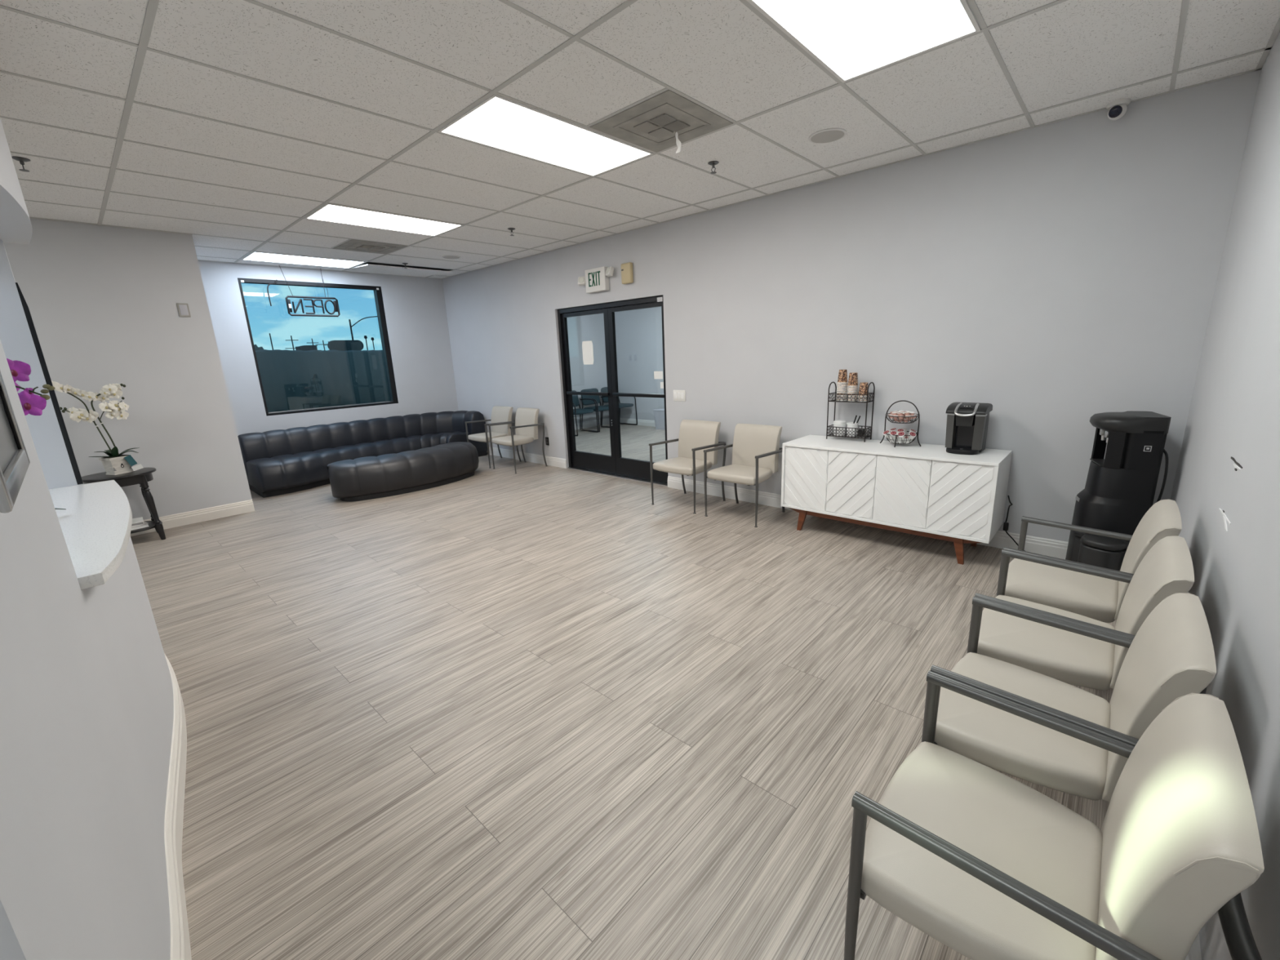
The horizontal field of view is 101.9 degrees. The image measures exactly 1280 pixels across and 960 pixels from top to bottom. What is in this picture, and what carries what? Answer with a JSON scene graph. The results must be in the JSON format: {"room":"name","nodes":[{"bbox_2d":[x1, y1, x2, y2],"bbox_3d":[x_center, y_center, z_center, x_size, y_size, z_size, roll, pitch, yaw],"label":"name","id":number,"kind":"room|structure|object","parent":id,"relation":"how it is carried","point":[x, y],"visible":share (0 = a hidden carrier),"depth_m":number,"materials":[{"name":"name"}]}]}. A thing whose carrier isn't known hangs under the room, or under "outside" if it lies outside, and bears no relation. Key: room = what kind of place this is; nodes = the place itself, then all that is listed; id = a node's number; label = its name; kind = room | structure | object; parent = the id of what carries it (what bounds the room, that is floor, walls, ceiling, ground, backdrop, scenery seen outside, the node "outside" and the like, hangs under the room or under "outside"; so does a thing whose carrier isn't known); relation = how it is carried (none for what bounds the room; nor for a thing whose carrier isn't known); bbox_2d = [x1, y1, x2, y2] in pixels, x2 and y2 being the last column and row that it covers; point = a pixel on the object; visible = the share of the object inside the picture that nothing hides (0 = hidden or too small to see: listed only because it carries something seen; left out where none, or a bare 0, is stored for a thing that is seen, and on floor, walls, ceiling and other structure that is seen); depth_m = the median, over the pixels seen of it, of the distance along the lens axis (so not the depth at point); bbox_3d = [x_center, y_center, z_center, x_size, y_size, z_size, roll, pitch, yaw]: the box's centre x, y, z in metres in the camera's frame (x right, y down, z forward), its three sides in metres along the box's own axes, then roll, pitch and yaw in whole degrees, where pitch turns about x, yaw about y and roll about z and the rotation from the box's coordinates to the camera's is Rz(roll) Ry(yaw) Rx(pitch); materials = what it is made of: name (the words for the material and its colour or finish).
{"room":"waiting room","nodes":[
{"label":"waiting room","id":0,"kind":"room"},
{"bbox_2d":[0,118,32,244],"bbox_3d":[-2.181,-1.275,1.497,1.745,0.795,0.378,10,19,42],"label":"wall","id":1,"kind":"structure","parent":0,"point":[15,226],"depth_m":1.83,"materials":[{"name":"paint"}]},
{"bbox_2d":[0,240,77,488],"bbox_3d":[-3.882,0.004,1.130,0.065,2.765,3.524,10,19,42],"label":"wall partition","id":2,"kind":"structure","parent":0,"point":[15,337],"depth_m":2.31,"materials":[{"name":"paint"}]},
{"bbox_2d":[15,282,83,484],"bbox_3d":[-2.689,-0.420,2.371,0.064,0.899,0.019,10,19,42],"label":"trim","id":3,"kind":"structure","parent":2,"relation":"attached to","point":[54,399],"depth_m":2.35,"materials":[{"name":"black metal"}]},
{"bbox_2d":[0,339,173,959],"bbox_3d":[-2.795,0.085,0.201,2.920,2.965,3.640,10,19,42],"label":"wall","id":4,"kind":"structure","parent":0,"point":[86,700],"depth_m":0.98,"materials":[{"name":"paint"}]},
{"bbox_2d":[0,370,30,513],"bbox_3d":[-0.916,-0.281,0.655,0.490,0.600,0.056,10,19,42],"label":"framed display","id":5,"kind":"object","parent":4,"relation":"attached to","point":[15,461],"visible":1,"depth_m":0.77,"materials":[{"name":"grey"}]},
{"bbox_2d":[48,480,132,589],"bbox_3d":[-2.098,0.170,1.832,1.674,0.034,0.460,10,19,42],"label":"countertop","id":6,"kind":"structure","parent":4,"relation":"on","point":[95,523],"depth_m":1.77,"materials":[{"name":"white stone"}]},
{"bbox_2d":[6,358,66,509],"bbox_3d":[-2.174,-0.110,1.726,0.289,0.564,0.335,2,15,18],"label":"potted orchid","id":7,"kind":"object","parent":6,"relation":"on","point":[33,404],"visible":0.57,"depth_m":1.75,"materials":[{"name":"purple plant"}]},
{"bbox_2d":[164,653,191,959],"bbox_3d":[-1.566,1.107,1.770,0.076,0.135,2.928,-15,19,-41],"label":"baseboard","id":8,"kind":"structure","parent":4,"relation":"attached to","point":[180,949],"depth_m":1.65,"materials":[{"name":"white"}]},
{"bbox_2d":[3,218,252,519],"bbox_3d":[-6.410,-0.784,4.132,1.590,3.065,4.690,10,19,42],"label":"wall","id":9,"kind":"structure","parent":0,"point":[101,301],"depth_m":4.82,"materials":[{"name":"paint"}]},
{"bbox_2d":[176,302,191,316],"bbox_3d":[-4.389,-1.634,4.997,0.016,0.124,0.084,10,19,42],"label":"wall plate","id":10,"kind":"object","parent":9,"relation":"attached to","point":[183,308],"visible":1,"depth_m":4.99,"materials":[{"name":"grey"}]},
{"bbox_2d":[129,499,254,536],"bbox_3d":[-5.760,0.747,3.950,0.016,0.128,4.690,10,19,42],"label":"baseboard","id":11,"kind":"structure","parent":9,"relation":"attached to","point":[180,519],"depth_m":5.31,"materials":[{"name":"white"}]},
{"bbox_2d":[197,260,608,435],"bbox_3d":[-3.071,-2.045,8.700,0.120,3.065,7.050,10,19,42],"label":"wall","id":12,"kind":"structure","parent":0,"point":[415,307],"depth_m":7.85,"materials":[{"name":"paint"}]},
{"bbox_2d":[266,280,277,306],"bbox_3d":[-4.719,-2.411,6.692,0.014,0.329,0.137,10,19,42],"label":"cable","id":13,"kind":"object","parent":12,"relation":"hanging from","point":[275,282],"visible":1,"depth_m":6.66,"materials":[{"name":"black metal"}]},
{"bbox_2d":[237,277,398,416],"bbox_3d":[-4.399,-1.850,7.269,0.108,1.708,1.728,10,19,42],"label":"window","id":14,"kind":"structure","parent":12,"relation":"in","point":[377,290],"depth_m":7.47,"materials":[{"name":"black metal"}]},
{"bbox_2d":[574,417,609,430],"bbox_3d":[-1.771,-0.968,10.257,0.016,0.128,3.520,10,19,42],"label":"baseboard","id":15,"kind":"structure","parent":12,"relation":"attached to","point":[605,421],"depth_m":11.03,"materials":[{"name":"white"}]},
{"bbox_2d":[130,423,1116,959],"bbox_3d":[-1.361,0.478,4.573,8.540,0.001,11.620,10,19,42],"label":"floor","id":16,"kind":"structure","parent":0,"point":[539,711],"depth_m":2.26,"materials":[{"name":"grey wood"}]},
{"bbox_2d":[81,467,165,539],"bbox_3d":[-4.643,0.252,4.705,0.470,0.640,0.510,10,19,42],"label":"side table","id":17,"kind":"object","parent":16,"relation":"on","point":[141,477],"visible":0.53,"depth_m":4.66,"materials":[{"name":"black wood"}]},
{"bbox_2d":[51,380,142,475],"bbox_3d":[-4.690,-0.454,4.496,0.198,0.831,0.481,7,17,35],"label":"potted orchid","id":18,"kind":"object","parent":17,"relation":"on","point":[116,464],"visible":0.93,"depth_m":4.52,"materials":[{"name":"white plant"}]},
{"bbox_2d":[130,521,149,530],"bbox_3d":[-4.628,0.416,4.738,0.240,0.030,0.170,7,17,33],"label":"book","id":19,"kind":"object","parent":17,"relation":"on","point":[145,524],"visible":0.29,"depth_m":4.70,"materials":[{"name":"grey paper"}]},
{"bbox_2d":[131,516,143,526],"bbox_3d":[-4.630,0.389,4.731,0.155,0.026,0.220,-15,19,-43],"label":"book","id":20,"kind":"object","parent":19,"relation":"on","point":[139,521],"visible":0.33,"depth_m":4.71,"materials":[{"name":"white paper"}]},
{"bbox_2d":[130,520,162,533],"bbox_3d":[-4.635,0.439,4.751,0.370,0.018,0.400,10,19,42],"label":"shelf","id":21,"kind":"object","parent":17,"relation":"attached to","point":[158,526],"depth_m":4.74,"materials":[{"name":"black wood"}]},
{"bbox_2d":[237,410,487,497],"bbox_3d":[-3.732,-0.490,7.423,0.981,0.710,3.059,10,19,42],"label":"sectional sofa","id":22,"kind":"object","parent":16,"relation":"on","point":[277,462],"visible":0.66,"depth_m":7.03,"materials":[{"name":"black leather"}]},
{"bbox_2d":[327,441,479,502],"bbox_3d":[-2.819,-0.138,6.414,0.761,0.434,1.811,10,19,42],"label":"ottoman","id":23,"kind":"object","parent":16,"relation":"on","point":[367,477],"visible":1,"depth_m":6.04,"materials":[{"name":"black leather"}]},
{"bbox_2d":[464,405,520,468],"bbox_3d":[-2.147,-0.648,7.590,0.557,0.809,0.582,10,19,42],"label":"armchair","id":24,"kind":"object","parent":16,"relation":"on","point":[500,414],"visible":0.77,"depth_m":7.54,"materials":[{"name":"grey"}]},
{"bbox_2d":[488,407,547,473],"bbox_3d":[-1.687,-0.567,7.182,0.557,0.809,0.582,10,19,42],"label":"armchair","id":25,"kind":"object","parent":16,"relation":"on","point":[526,427],"visible":1,"depth_m":7.14,"materials":[{"name":"grey"}]},
{"bbox_2d":[572,390,598,435],"bbox_3d":[-1.215,-1.312,10.110,0.557,0.822,0.556,10,19,42],"label":"chair","id":26,"kind":"object","parent":16,"relation":"on","point":[575,397],"visible":0.59,"depth_m":10.16,"materials":[{"name":"teal fabric"}]},
{"bbox_2d":[580,388,609,431],"bbox_3d":[-0.831,-1.427,10.514,0.557,0.822,0.556,10,19,42],"label":"chair","id":27,"kind":"object","parent":16,"relation":"on","point":[601,408],"visible":0.69,"depth_m":10.53,"materials":[{"name":"teal fabric"}]},
{"bbox_2d":[600,386,637,426],"bbox_3d":[-0.453,-1.540,10.912,0.557,0.822,0.556,10,19,42],"label":"chair","id":28,"kind":"object","parent":16,"relation":"on","point":[604,389],"visible":0.51,"depth_m":10.90,"materials":[{"name":"teal fabric"}]},
{"bbox_2d":[653,408,665,430],"bbox_3d":[0.456,-1.202,10.285,0.310,0.390,0.250,10,19,42],"label":"waste bin","id":29,"kind":"object","parent":16,"relation":"on","point":[659,414],"visible":0.52,"depth_m":10.21,"materials":[{"name":"grey"}]},
{"bbox_2d":[648,419,726,514],"bbox_3d":[0.483,-0.162,5.174,0.557,0.809,0.582,10,19,42],"label":"armchair","id":30,"kind":"object","parent":16,"relation":"on","point":[695,437],"visible":0.95,"depth_m":5.14,"materials":[{"name":"grey"}]},
{"bbox_2d":[703,423,785,527],"bbox_3d":[0.966,-0.075,4.737,0.557,0.809,0.582,10,19,42],"label":"armchair","id":31,"kind":"object","parent":16,"relation":"on","point":[756,449],"visible":0.86,"depth_m":4.70,"materials":[{"name":"grey"}]},
{"bbox_2d":[781,435,1012,564],"bbox_3d":[1.901,0.101,4.032,1.485,0.730,0.508,10,19,42],"label":"sideboard","id":32,"kind":"object","parent":16,"relation":"on","point":[926,490],"visible":1,"depth_m":3.74,"materials":[{"name":"white paint"}]},
{"bbox_2d":[826,382,875,442],"bbox_3d":[1.717,-0.565,4.246,0.320,0.468,0.153,10,19,42],"label":"wire rack","id":33,"kind":"object","parent":32,"relation":"on","point":[831,431],"visible":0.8,"depth_m":4.21,"materials":[{"name":"black"}]},
{"bbox_2d":[833,420,846,435],"bbox_3d":[1.666,-0.435,4.332,0.107,0.119,0.107,10,19,42],"label":"tub","id":34,"kind":"object","parent":33,"relation":"in","point":[836,423],"visible":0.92,"depth_m":4.29,"materials":[{"name":"white paint"}]},
{"bbox_2d":[826,424,871,439],"bbox_3d":[1.724,-0.402,4.286,0.313,0.084,0.146,10,19,42],"label":"basket","id":35,"kind":"object","parent":33,"relation":"on","point":[831,431],"depth_m":4.24,"materials":[{"name":"black metal"}]},
{"bbox_2d":[828,391,874,403],"bbox_3d":[1.713,-0.671,4.220,0.313,0.068,0.146,10,19,42],"label":"basket","id":36,"kind":"object","parent":33,"relation":"on","point":[835,393],"depth_m":4.17,"materials":[{"name":"black metal"}]},
{"bbox_2d":[846,422,858,436],"bbox_3d":[1.743,-0.416,4.264,0.090,0.108,0.090,10,19,42],"label":"cup","id":37,"kind":"object","parent":33,"relation":"in","point":[850,424],"visible":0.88,"depth_m":4.24,"materials":[{"name":"white paint"}]},
{"bbox_2d":[880,400,921,447],"bbox_3d":[1.986,-0.434,3.941,0.234,0.340,0.234,-1,14,4],"label":"basket","id":38,"kind":"object","parent":32,"relation":"on","point":[886,413],"visible":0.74,"depth_m":3.89,"materials":[{"name":"black metal"}]},
{"bbox_2d":[897,431,905,439],"bbox_3d":[1.954,-0.331,3.877,0.061,0.061,0.050,-12,17,-34],"label":"pod","id":39,"kind":"object","parent":38,"relation":"in","point":[901,433],"visible":1,"depth_m":3.87,"materials":[{"name":"white plastic"}]},
{"bbox_2d":[885,431,917,444],"bbox_3d":[1.991,-0.322,3.968,0.233,0.075,0.233,10,19,42],"label":"bowl","id":40,"kind":"object","parent":38,"relation":"on","point":[913,439],"depth_m":3.90,"materials":[{"name":"black metal"}]},
{"bbox_2d":[885,413,919,423],"bbox_3d":[1.985,-0.467,3.932,0.235,0.057,0.235,10,19,42],"label":"bowl","id":41,"kind":"object","parent":38,"relation":"on","point":[886,414],"depth_m":3.87,"materials":[{"name":"black metal"}]},
{"bbox_2d":[907,431,915,439],"bbox_3d":[2.022,-0.328,3.868,0.050,0.061,0.061,-6,14,-16],"label":"pod","id":42,"kind":"object","parent":38,"relation":"in","point":[913,434],"visible":1,"depth_m":3.86,"materials":[{"name":"white plastic"}]},
{"bbox_2d":[945,402,992,454],"bbox_3d":[2.280,-0.366,3.625,0.236,0.339,0.254,11,19,43],"label":"coffee maker","id":43,"kind":"object","parent":32,"relation":"on","point":[966,426],"visible":1,"depth_m":3.58,"materials":[{"name":"black plastic"}]},
{"bbox_2d":[946,447,978,454],"bbox_3d":[2.237,-0.202,3.612,0.198,0.030,0.111,11,19,43],"label":"drip tray","id":44,"kind":"object","parent":43,"relation":"on","point":[961,451],"depth_m":3.57,"materials":[{"name":"black plastic"}]},
{"bbox_2d":[1002,495,1024,551],"bbox_3d":[2.662,0.316,3.657,0.167,0.413,0.046,8,17,36],"label":"power cord","id":45,"kind":"object","parent":32,"relation":"hanging from","point":[1006,525],"visible":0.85,"depth_m":3.69,"materials":[{"name":"black plastic"}]},
{"bbox_2d":[844,670,1264,959],"bbox_3d":[0.818,0.826,1.099,0.582,0.809,0.557,10,19,42],"label":"armchair","id":46,"kind":"object","parent":16,"relation":"on","point":[979,860],"visible":1,"depth_m":0.98,"materials":[{"name":"beige leather"}]},
{"bbox_2d":[930,592,1216,801],"bbox_3d":[1.196,0.713,1.496,0.582,0.809,0.557,10,19,42],"label":"armchair","id":47,"kind":"object","parent":16,"relation":"on","point":[1171,656],"visible":0.63,"depth_m":1.38,"materials":[{"name":"grey leather"}]},
{"bbox_2d":[974,535,1194,690],"bbox_3d":[1.574,0.599,1.893,0.582,0.809,0.557,10,19,42],"label":"armchair","id":48,"kind":"object","parent":16,"relation":"on","point":[1166,570],"visible":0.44,"depth_m":1.79,"materials":[{"name":"grey leather"}]},
{"bbox_2d":[1003,499,1182,622],"bbox_3d":[1.950,0.487,2.289,0.582,0.809,0.557,10,19,42],"label":"armchair","id":49,"kind":"object","parent":16,"relation":"on","point":[1093,597],"visible":0.44,"depth_m":2.20,"materials":[{"name":"grey leather"}]},
{"bbox_2d":[1071,531,1130,571],"bbox_3d":[2.629,0.509,2.975,0.191,0.383,0.309,-9,15,-26],"label":"waste bin","id":50,"kind":"object","parent":16,"relation":"on","point":[1105,552],"visible":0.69,"depth_m":2.90,"materials":[{"name":"black plastic"}]},
{"bbox_2d":[1065,410,1171,560],"bbox_3d":[2.859,0.121,3.141,0.333,1.040,0.344,5,15,26],"label":"water dispenser","id":51,"kind":"object","parent":16,"relation":"on","point":[1119,490],"visible":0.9,"depth_m":2.99,"materials":[{"name":"black plastic"}]},
{"bbox_2d":[1089,458,1104,466],"bbox_3d":[2.779,-0.105,3.121,0.072,0.008,0.200,5,15,26],"label":"grille","id":52,"kind":"object","parent":51,"relation":"attached to","point":[1095,462],"depth_m":3.14,"materials":[{"name":"black plastic"}]},
{"bbox_2d":[1099,429,1106,440],"bbox_3d":[2.799,-0.273,3.118,0.060,0.070,0.032,5,15,26],"label":"faucet","id":53,"kind":"object","parent":51,"relation":"on","point":[1102,432],"depth_m":3.12,"materials":[{"name":"silver plastic"}]},
{"bbox_2d":[1104,431,1109,443],"bbox_3d":[2.759,-0.253,3.040,0.060,0.070,0.032,5,15,26],"label":"faucet","id":54,"kind":"object","parent":51,"relation":"on","point":[1106,434],"depth_m":3.04,"materials":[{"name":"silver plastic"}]},
{"bbox_2d":[614,306,664,420],"bbox_3d":[2.501,-2.059,8.449,8.660,2.765,0.120,10,19,42],"label":"wall","id":55,"kind":"structure","parent":0,"point":[638,332],"depth_m":10.64,"materials":[{"name":"paint"}]},
{"bbox_2d":[620,417,655,426],"bbox_3d":[1.542,-0.939,9.583,5.800,0.128,0.016,10,19,42],"label":"baseboard","id":56,"kind":"structure","parent":55,"relation":"attached to","point":[640,422],"depth_m":10.96,"materials":[{"name":"white"}]},
{"bbox_2d":[0,0,1279,278],"bbox_3d":[-2.700,-1.836,2.622,8.540,0.001,7.980,10,19,42],"label":"ceiling","id":57,"kind":"structure","parent":0,"point":[719,54],"depth_m":2.62,"materials":[{"name":"tile"}]},
{"bbox_2d":[11,156,30,172],"bbox_3d":[-3.677,-1.877,3.094,0.076,0.065,0.076,10,19,42],"label":"sprinkler","id":58,"kind":"object","parent":57,"relation":"attached to","point":[20,159],"visible":0.98,"depth_m":3.08,"materials":[{"name":"grey metal"}]},
{"bbox_2d":[241,251,364,268],"bbox_3d":[-4.122,-2.704,6.405,0.585,0.006,1.194,10,19,42],"label":"recessed light","id":59,"kind":"object","parent":57,"relation":"in","point":[256,256],"visible":1,"depth_m":6.36,"materials":[{"name":"white"}]},
{"bbox_2d":[279,265,340,316],"bbox_3d":[-4.378,-2.501,6.914,0.025,0.621,0.625,10,19,42],"label":"sign","id":60,"kind":"object","parent":57,"relation":"hanging from","point":[335,303],"visible":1,"depth_m":6.95,"materials":[{"name":"black plastic"}]},
{"bbox_2d":[333,239,407,254],"bbox_3d":[-3.018,-2.599,5.814,0.585,0.014,0.585,10,19,42],"label":"ceiling vent","id":61,"kind":"object","parent":57,"relation":"in","point":[351,245],"visible":1,"depth_m":5.78,"materials":[{"name":"grey"}]},
{"bbox_2d":[304,203,462,235],"bbox_3d":[-2.326,-2.380,4.788,0.585,0.006,1.194,10,19,42],"label":"recessed light","id":62,"kind":"object","parent":57,"relation":"in","point":[329,212],"visible":1,"depth_m":4.73,"materials":[{"name":"white"}]},
{"bbox_2d":[351,263,453,275],"bbox_3d":[-3.310,-2.937,7.268,0.580,0.047,1.170,10,19,42],"label":"tile","id":63,"kind":"structure","parent":57,"relation":"attached to","point":[366,267],"depth_m":7.17,"materials":[{"name":"tile"}]},
{"bbox_2d":[441,255,460,258],"bbox_3d":[-2.382,-2.812,6.562,0.224,0.009,0.224,10,19,42],"label":"ceiling speaker","id":64,"kind":"object","parent":57,"relation":"attached to","point":[443,256],"visible":1,"depth_m":6.54,"materials":[{"name":"white"}]},
{"bbox_2d":[443,256,459,258],"bbox_3d":[-2.382,-2.811,6.562,0.197,0.007,0.197,10,19,42],"label":"grille","id":65,"kind":"object","parent":64,"relation":"attached to","point":[445,257],"depth_m":6.55,"materials":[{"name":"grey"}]},
{"bbox_2d":[437,93,653,176],"bbox_3d":[-0.529,-2.057,3.172,0.585,0.006,1.194,10,19,42],"label":"recessed light","id":66,"kind":"object","parent":57,"relation":"in","point":[500,122],"visible":1,"depth_m":3.08,"materials":[{"name":"white plastic"}]},
{"bbox_2d":[0,0,1279,279],"bbox_3d":[-2.700,-1.834,2.622,8.540,0.004,7.980,10,19,42],"label":"ceiling grid","id":67,"kind":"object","parent":57,"relation":"attached to","point":[152,6],"depth_m":2.77,"materials":[{"name":"grey metal"}]},
{"bbox_2d":[590,89,733,152],"bbox_3d":[0.126,-2.033,2.985,0.585,0.014,0.585,10,19,42],"label":"ceiling vent","id":68,"kind":"object","parent":57,"relation":"in","point":[652,124],"visible":1,"depth_m":2.94,"materials":[{"name":"grey"}]},
{"bbox_2d":[675,131,681,153],"bbox_3d":[0.226,-1.996,3.071,0.036,0.111,0.012,10,19,42],"label":"ribbon","id":69,"kind":"object","parent":68,"relation":"hanging from","point":[677,141],"visible":1,"depth_m":3.07,"materials":[{"name":"fabric"}]},
{"bbox_2d":[707,160,719,173],"bbox_3d":[0.514,-2.183,3.633,0.076,0.065,0.076,10,19,42],"label":"sprinkler","id":70,"kind":"object","parent":57,"relation":"attached to","point":[713,163],"visible":1,"depth_m":3.62,"materials":[{"name":"grey metal"}]},
{"bbox_2d":[808,128,846,143],"bbox_3d":[1.168,-2.141,3.237,0.224,0.009,0.224,10,19,42],"label":"ceiling speaker","id":71,"kind":"object","parent":57,"relation":"attached to","point":[830,135],"visible":1,"depth_m":3.22,"materials":[{"name":"white"}]},
{"bbox_2d":[746,0,981,82],"bbox_3d":[0.818,-1.814,1.960,0.585,0.006,1.194,10,19,42],"label":"recessed light","id":72,"kind":"object","parent":57,"relation":"in","point":[851,39],"visible":1,"depth_m":2.14,"materials":[{"name":"white plastic"}]},
{"bbox_2d":[1106,97,1130,119],"bbox_3d":[2.709,-2.095,2.949,0.104,0.086,0.104,10,19,42],"label":"security camera","id":73,"kind":"object","parent":57,"relation":"attached to","point":[1117,108],"visible":1,"depth_m":2.92,"materials":[{"name":"white plastic"}]},
{"bbox_2d":[440,69,1261,542],"bbox_3d":[0.082,-1.460,5.790,8.780,3.065,0.120,10,19,42],"label":"wall","id":74,"kind":"structure","parent":0,"point":[1058,275],"depth_m":3.71,"materials":[{"name":"paint"}]},
{"bbox_2d":[486,446,567,468],"bbox_3d":[-2.029,-0.403,8.003,2.775,0.128,0.016,10,19,42],"label":"baseboard","id":75,"kind":"structure","parent":74,"relation":"attached to","point":[534,458],"depth_m":7.58,"materials":[{"name":"white"}]},
{"bbox_2d":[561,308,616,474],"bbox_3d":[-0.646,-1.098,6.603,0.841,2.001,0.074,10,19,42],"label":"door","id":76,"kind":"structure","parent":74,"relation":"in","point":[582,460],"depth_m":6.66,"materials":[{"name":"black metal"}]},
{"bbox_2d":[582,340,593,364],"bbox_3d":[-0.651,-1.587,6.484,0.198,0.284,0.001,10,19,42],"label":"paper notice","id":77,"kind":"object","parent":76,"relation":"attached to","point":[587,346],"visible":1,"depth_m":6.48,"materials":[{"name":"white"}]},
{"bbox_2d":[577,266,614,293],"bbox_3d":[-0.507,-2.293,5.958,0.578,0.250,0.103,10,19,42],"label":"exit sign","id":78,"kind":"object","parent":74,"relation":"attached to","point":[597,279],"visible":1,"depth_m":5.92,"materials":[{"name":"white plastic"}]},
{"bbox_2d":[577,276,585,285],"bbox_3d":[-0.680,-2.339,6.109,0.095,0.100,0.076,1,14,14],"label":"lamp","id":79,"kind":"object","parent":78,"relation":"attached to","point":[581,280],"depth_m":6.08,"materials":[{"name":"white"}]},
{"bbox_2d":[605,266,614,276],"bbox_3d":[-0.344,-2.322,5.795,0.129,0.100,0.091,10,19,42],"label":"lamp","id":80,"kind":"object","parent":78,"relation":"attached to","point":[609,270],"depth_m":5.75,"materials":[{"name":"white"}]},
{"bbox_2d":[557,295,667,482],"bbox_3d":[-0.327,-1.062,6.316,1.795,2.075,0.083,10,19,42],"label":"trim","id":81,"kind":"structure","parent":74,"relation":"attached to","point":[652,299],"depth_m":6.48,"materials":[{"name":"black metal"}]},
{"bbox_2d":[567,466,667,486],"bbox_3d":[-0.296,-0.058,6.551,1.795,0.012,0.113,10,19,42],"label":"trim","id":82,"kind":"structure","parent":74,"relation":"attached to","point":[571,468],"depth_m":6.47,"materials":[{"name":"silver metal"}]},
{"bbox_2d":[621,262,633,284],"bbox_3d":[-0.141,-2.250,5.655,0.150,0.210,0.051,10,19,42],"label":"door chime","id":83,"kind":"object","parent":74,"relation":"attached to","point":[627,275],"visible":1,"depth_m":5.63,"materials":[{"name":"beige plastic"}]},
{"bbox_2d":[607,301,667,483],"bbox_3d":[-0.018,-0.985,6.037,0.856,2.001,0.074,10,19,42],"label":"door","id":84,"kind":"structure","parent":74,"relation":"in","point":[633,468],"depth_m":6.20,"materials":[{"name":"black metal"}]},
{"bbox_2d":[653,371,662,378],"bbox_3d":[0.205,-1.168,5.789,0.128,0.085,0.001,10,19,42],"label":"paper notice","id":85,"kind":"object","parent":84,"relation":"attached to","point":[657,375],"visible":1,"depth_m":5.79,"materials":[{"name":"white"}]},
{"bbox_2d":[673,390,685,401],"bbox_3d":[0.418,-0.899,5.536,0.164,0.116,0.013,10,19,42],"label":"light switch","id":86,"kind":"object","parent":74,"relation":"attached to","point":[678,395],"visible":1,"depth_m":5.53,"materials":[{"name":"white plastic"}]},
{"bbox_2d":[667,475,1068,559],"bbox_3d":[1.779,0.282,4.577,3.970,0.128,0.016,10,19,42],"label":"baseboard","id":87,"kind":"structure","parent":74,"relation":"attached to","point":[1043,546],"depth_m":4.97,"materials":[{"name":"white"}]},
{"bbox_2d":[1170,31,1279,959],"bbox_3d":[0.539,-0.066,0.046,0.122,3.065,7.980,10,19,42],"label":"wall","id":88,"kind":"structure","parent":0,"point":[1226,489],"depth_m":1.60,"materials":[{"name":"paint"}]},
{"bbox_2d":[1185,933,1201,959],"bbox_3d":[0.543,1.351,0.435,0.016,0.128,7.964,10,19,42],"label":"baseboard","id":89,"kind":"structure","parent":88,"relation":"attached to","point":[1194,953],"depth_m":1.20,"materials":[{"name":"white"}]},
{"bbox_3d":[1.652,-0.831,4.233,0.082,0.108,0.082,-5,14,-11],"label":"paper cup","id":90,"kind":"object","parent":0,"visible":0},
{"bbox_2d":[837,369,848,383],"bbox_3d":[1.651,-0.844,4.230,0.082,0.108,0.082,-7,15,-20],"label":"paper cup","id":91,"kind":"object","parent":90,"relation":"on","point":[842,375],"visible":1,"depth_m":4.20,"materials":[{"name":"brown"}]},
{"bbox_3d":[1.715,-0.795,4.182,0.082,0.108,0.082,10,18,41],"label":"paper cup","id":92,"kind":"object","parent":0,"visible":0},
{"bbox_2d":[847,372,857,386],"bbox_3d":[1.715,-0.808,4.179,0.082,0.108,0.082,-2,14,2],"label":"paper cup","id":93,"kind":"object","parent":92,"relation":"on","point":[853,376],"visible":1,"depth_m":4.15,"materials":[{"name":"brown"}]},
{"bbox_3d":[1.783,-0.709,4.142,0.082,0.108,0.082,-9,15,-25],"label":"paper cup","id":94,"kind":"object","parent":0,"visible":0},
{"bbox_2d":[857,382,868,396],"bbox_3d":[1.783,-0.722,4.139,0.082,0.108,0.082,-14,18,-39],"label":"paper cup","id":95,"kind":"object","parent":94,"relation":"on","point":[863,385],"visible":0.9,"depth_m":4.11,"materials":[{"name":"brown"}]},
{"label":"outside","id":96,"kind":"structure","parent":0,"visible":0},
{"label":"ground","id":97,"kind":"structure","parent":96,"visible":0},
{"bbox_2d":[284,335,302,350],"bbox_3d":[-35.463,-12.398,53.500,0.200,4.772,1.430,10,19,42],"label":"utility pole","id":98,"kind":"object","parent":97,"relation":"on","point":[291,340],"visible":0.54,"depth_m":53.06,"materials":[{"name":"grey"}]},
{"bbox_2d":[295,345,317,351],"bbox_3d":[-132.234,-48.670,207.188,6.400,9.580,6.168,10,19,42],"label":"building","id":99,"kind":"structure","parent":97,"relation":"on","point":[304,348],"depth_m":204.02,"materials":[{"name":"grey"}]},
{"bbox_2d":[255,349,390,412],"bbox_3d":[-8.217,-2.679,14.862,1.358,2.167,5.250,10,19,42],"label":"wall","id":100,"kind":"structure","parent":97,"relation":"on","point":[291,380],"depth_m":13.74,"materials":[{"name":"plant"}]},
{"bbox_2d":[327,340,364,351],"bbox_3d":[-11.763,-4.316,21.120,0.240,2.641,1.280,10,19,42],"label":"roadside sign","id":101,"kind":"object","parent":97,"relation":"on","point":[341,345],"visible":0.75,"depth_m":20.73,"materials":[{"name":"grey"}]},
{"bbox_2d":[348,315,377,340],"bbox_3d":[-12.931,-6.040,25.511,0.200,3.985,2.022,10,19,42],"label":"street lamp","id":102,"kind":"object","parent":97,"relation":"on","point":[349,321],"visible":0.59,"depth_m":24.56,"materials":[{"name":"grey"}]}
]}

